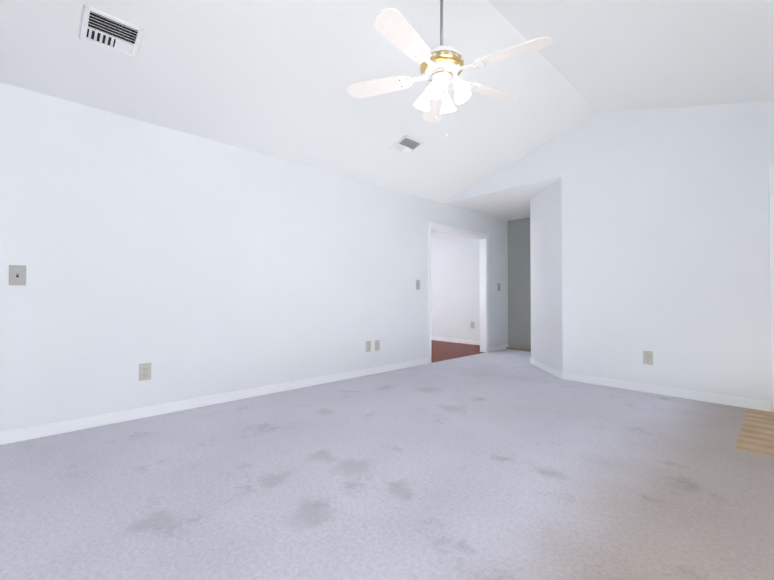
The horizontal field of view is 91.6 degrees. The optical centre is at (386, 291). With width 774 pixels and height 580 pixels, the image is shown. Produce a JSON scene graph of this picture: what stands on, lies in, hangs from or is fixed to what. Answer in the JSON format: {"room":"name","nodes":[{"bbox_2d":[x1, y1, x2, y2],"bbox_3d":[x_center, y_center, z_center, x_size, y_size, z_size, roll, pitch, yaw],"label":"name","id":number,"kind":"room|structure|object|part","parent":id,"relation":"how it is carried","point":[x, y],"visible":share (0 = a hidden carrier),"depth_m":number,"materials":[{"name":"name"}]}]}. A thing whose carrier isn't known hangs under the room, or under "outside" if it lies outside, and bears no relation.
{"room":"empty living room","nodes":[
{"label":"empty living room","id":0,"kind":"room"},
{"bbox_2d":[0,82,507,431],"bbox_3d":[-0.218,-0.215,4.881,6.874,2.540,0.120,1,-1,-44],"label":"wall","id":1,"kind":"structure","parent":0,"point":[187,266],"depth_m":3.30,"materials":[{"name":"paint"}]},
{"bbox_2d":[9,265,25,285],"bbox_3d":[-2.534,-0.113,2.580,0.085,0.139,0.025,1,-1,-44],"label":"light switch","id":2,"kind":"object","parent":1,"relation":"attached to","point":[17,274],"visible":1,"depth_m":2.58,"materials":[{"name":"grey plastic"}]},
{"bbox_2d":[139,363,150,380],"bbox_3d":[-1.990,0.659,3.097,0.085,0.139,0.011,1,-1,-44],"label":"electrical outlet","id":3,"kind":"object","parent":1,"relation":"attached to","point":[144,371],"visible":1,"depth_m":3.09,"materials":[{"name":"grey plastic"}]},
{"bbox_2d":[0,358,427,444],"bbox_3d":[-1.003,1.002,4.029,4.445,0.085,0.013,1,-1,-44],"label":"baseboard","id":4,"kind":"structure","parent":1,"relation":"attached to","point":[23,434],"depth_m":3.24,"materials":[{"name":"white wood"}]},
{"bbox_2d":[366,341,370,351],"bbox_3d":[-0.233,0.694,4.766,0.085,0.139,0.011,1,-1,-44],"label":"electrical outlet","id":5,"kind":"object","parent":1,"relation":"attached to","point":[368,346],"visible":1,"depth_m":4.76,"materials":[{"name":"grey plastic"}]},
{"bbox_2d":[375,340,379,350],"bbox_3d":[-0.124,0.695,4.869,0.085,0.139,0.011,1,-1,-44],"label":"electrical outlet","id":6,"kind":"object","parent":1,"relation":"attached to","point":[377,345],"visible":1,"depth_m":4.86,"materials":[{"name":"grey plastic"}]},
{"bbox_2d":[416,280,419,289],"bbox_3d":[0.454,-0.099,5.417,0.085,0.139,0.025,1,-1,-44],"label":"light switch","id":7,"kind":"object","parent":1,"relation":"attached to","point":[417,284],"visible":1,"depth_m":5.41,"materials":[{"name":"grey plastic"}]},
{"bbox_2d":[428,222,488,363],"bbox_3d":[1.166,0.022,6.192,1.664,2.098,0.152,1,-1,-44],"label":"door frame","id":8,"kind":"structure","parent":1,"relation":"attached to","point":[484,285],"depth_m":6.67,"materials":[{"name":"white wood"}]},
{"bbox_2d":[489,344,508,351],"bbox_3d":[2.067,1.037,6.945,0.697,0.085,0.013,1,-1,-44],"label":"baseboard","id":9,"kind":"structure","parent":1,"relation":"attached to","point":[496,348],"depth_m":6.92,"materials":[{"name":"white wood"}]},
{"bbox_2d":[0,0,598,220],"bbox_3d":[-0.668,-1.775,2.886,10.540,0.732,2.420,1,-1,-44],"label":"ceiling","id":10,"kind":"structure","parent":0,"point":[274,78],"depth_m":2.98,"materials":[{"name":"paint"}]},
{"bbox_2d":[80,4,144,59],"bbox_3d":[-1.727,-1.619,2.366,0.300,0.083,0.260,1,-1,-44],"label":"ceiling vent","id":11,"kind":"object","parent":10,"relation":"in","point":[120,36],"visible":1,"depth_m":2.36,"materials":[{"name":"white metal"}]},
{"bbox_2d":[389,135,423,155],"bbox_3d":[0.219,-1.609,4.158,0.300,0.083,0.260,1,-1,-44],"label":"ceiling vent","id":12,"kind":"object","parent":10,"relation":"in","point":[406,145],"visible":1,"depth_m":4.16,"materials":[{"name":"white metal"}]},
{"bbox_2d":[347,0,552,136],"bbox_3d":[0.366,-1.521,2.413,1.292,1.057,1.228,1,-1,-44],"label":"fan","id":13,"kind":"object","parent":10,"relation":"hanging from","point":[442,66],"visible":1,"depth_m":2.35,"materials":[{"name":"white wood"}]},
{"bbox_3d":[-0.060,-1.400,2.570,0.289,0.039,0.411,1,-1,-44],"label":"blade","id":14,"kind":"part","parent":13,"relation":"part of","materials":[{"name":"white wood"}]},
{"bbox_3d":[0.092,-1.406,2.073,0.429,0.039,0.190,1,-1,-44],"label":"blade","id":15,"kind":"part","parent":13,"relation":"part of","materials":[{"name":"white wood"}]},
{"bbox_3d":[0.230,-1.253,2.490,0.108,0.112,0.103,1,-1,-44],"label":"lamp shade","id":16,"kind":"part","parent":13,"relation":"part of","materials":[{"name":"white glass"}]},
{"bbox_3d":[0.357,-1.396,2.865,0.359,0.039,0.366,1,-1,-44],"label":"blade","id":17,"kind":"part","parent":13,"relation":"part of","materials":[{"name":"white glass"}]},
{"bbox_3d":[0.292,-1.256,2.305,0.103,0.112,0.108,1,-1,-44],"label":"lamp shade","id":18,"kind":"part","parent":13,"relation":"part of","materials":[{"name":"white glass"}]},
{"bbox_3d":[0.386,-1.317,2.506,0.091,0.062,0.054,1,-1,-44],"label":"light arm","id":19,"kind":"part","parent":13,"relation":"part of"},
{"bbox_3d":[0.414,-1.252,2.553,0.103,0.112,0.108,1,-1,-44],"label":"lamp shade","id":20,"kind":"part","parent":13,"relation":"part of","materials":[{"name":"white glass"}]},
{"bbox_3d":[0.430,-1.319,2.398,0.054,0.062,0.091,1,-1,-44],"label":"light arm","id":21,"kind":"part","parent":13,"relation":"part of"},
{"bbox_3d":[0.477,-1.255,2.368,0.108,0.112,0.103,1,-1,-44],"label":"lamp shade","id":22,"kind":"part","parent":13,"relation":"part of","materials":[{"name":"white glass"}]},
{"bbox_3d":[0.738,-1.399,2.647,0.428,0.039,0.214,1,-1,-44],"label":"blade","id":23,"kind":"part","parent":13,"relation":"part of","materials":[{"name":"white wood"}]},
{"bbox_3d":[0.734,-1.404,2.208,0.225,0.039,0.427,1,-1,-44],"label":"blade","id":24,"kind":"part","parent":13,"relation":"part of","materials":[{"name":"white wood"}]},
{"bbox_2d":[0,361,773,579],"bbox_3d":[-0.420,1.035,1.143,8.306,0.050,5.000,1,-1,-44],"label":"floor carpet","id":25,"kind":"object","parent":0,"point":[443,470],"visible":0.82,"depth_m":1.95,"materials":[{"name":"grey carpet"}]},
{"bbox_2d":[431,340,485,362],"bbox_3d":[-0.575,1.114,7.546,3.700,0.050,4.500,1,-1,-44],"label":"floor","id":26,"kind":"structure","parent":0,"point":[442,350],"depth_m":6.92,"materials":[{"name":"red wood"}]},
{"bbox_2d":[431,217,530,348],"bbox_3d":[1.560,-0.177,8.087,0.120,2.540,6.920,1,-1,-44],"label":"wall","id":27,"kind":"structure","parent":0,"point":[455,286],"depth_m":7.84,"materials":[{"name":"paint"}]},
{"bbox_2d":[431,336,479,344],"bbox_3d":[0.720,1.060,8.860,0.013,0.085,4.380,1,-1,-44],"label":"baseboard","id":28,"kind":"structure","parent":27,"relation":"attached to","point":[472,342],"depth_m":8.04,"materials":[{"name":"white wood"}]},
{"bbox_2d":[444,349,559,378],"bbox_3d":[2.176,1.091,5.816,1.894,0.050,1.798,1,-1,-44],"label":"floor","id":29,"kind":"structure","parent":0,"point":[512,360],"depth_m":5.74,"materials":[{"name":"grey carpet"}]},
{"bbox_2d":[530,177,562,371],"bbox_3d":[2.743,-0.160,5.306,1.994,2.440,1.259,1,-1,-44],"label":"wall block","id":30,"kind":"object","parent":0,"point":[546,272],"visible":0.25,"depth_m":4.97,"materials":[{"name":"paint"}]},
{"bbox_2d":[530,358,561,378],"bbox_3d":[2.115,1.014,5.048,0.013,0.085,1.071,0,-1,1],"label":"baseboard","id":31,"kind":"structure","parent":30,"relation":"attached to","point":[548,369],"depth_m":4.97,"materials":[{"name":"white wood"}]},
{"bbox_2d":[444,101,773,411],"bbox_3d":[2.166,-0.485,4.557,0.120,3.072,3.637,1,-1,-44],"label":"wall","id":32,"kind":"structure","parent":0,"point":[666,236],"depth_m":3.79,"materials":[{"name":"paint"}]},
{"bbox_2d":[643,351,652,364],"bbox_3d":[2.698,0.683,3.888,0.011,0.139,0.085,1,-1,-44],"label":"outlet","id":33,"kind":"object","parent":32,"relation":"attached to","point":[648,357],"visible":1,"depth_m":3.88,"materials":[{"name":"grey plastic"}]},
{"bbox_2d":[562,372,770,411],"bbox_3d":[2.706,1.000,3.874,0.013,0.085,1.748,1,-1,-44],"label":"baseboard","id":34,"kind":"structure","parent":32,"relation":"attached to","point":[717,398],"depth_m":3.72,"materials":[{"name":"white wood"}]},
{"bbox_2d":[487,0,773,111],"bbox_3d":[0.384,-1.707,0.330,8.546,0.929,2.905,1,-1,-44],"label":"ceiling","id":35,"kind":"structure","parent":0,"point":[609,55],"depth_m":2.82,"materials":[{"name":"paint"}]},
{"bbox_2d":[735,408,773,457],"bbox_3d":[3.332,1.050,2.362,1.426,0.050,1.600,1,-1,-44],"label":"floor","id":36,"kind":"structure","parent":0,"point":[756,435],"depth_m":2.73,"materials":[{"name":"brown wood"}]},
{"bbox_3d":[2.638,1.103,6.777,0.100,0.050,1.041,1,-1,-44],"label":"floor","id":37,"kind":"structure","parent":0,"visible":0},
{"bbox_2d":[506,347,530,351],"bbox_3d":[2.638,1.060,6.778,0.100,0.035,1.041,1,-1,-44],"label":"threshold","id":38,"kind":"object","parent":37,"relation":"on","point":[517,348],"visible":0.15,"depth_m":6.93,"materials":[{"name":"brown wood"}]},
{"bbox_3d":[3.714,-1.316,2.937,0.120,0.636,0.860,1,-1,-44],"label":"wall","id":39,"kind":"structure","parent":0,"visible":0},
{"bbox_2d":[769,166,773,411],"bbox_3d":[3.708,-0.026,2.916,0.136,2.115,1.030,1,-1,-44],"label":"door frame","id":40,"kind":"structure","parent":39,"relation":"attached to","point":[771,188],"depth_m":3.24,"materials":[{"name":"white wood"}]}
]}

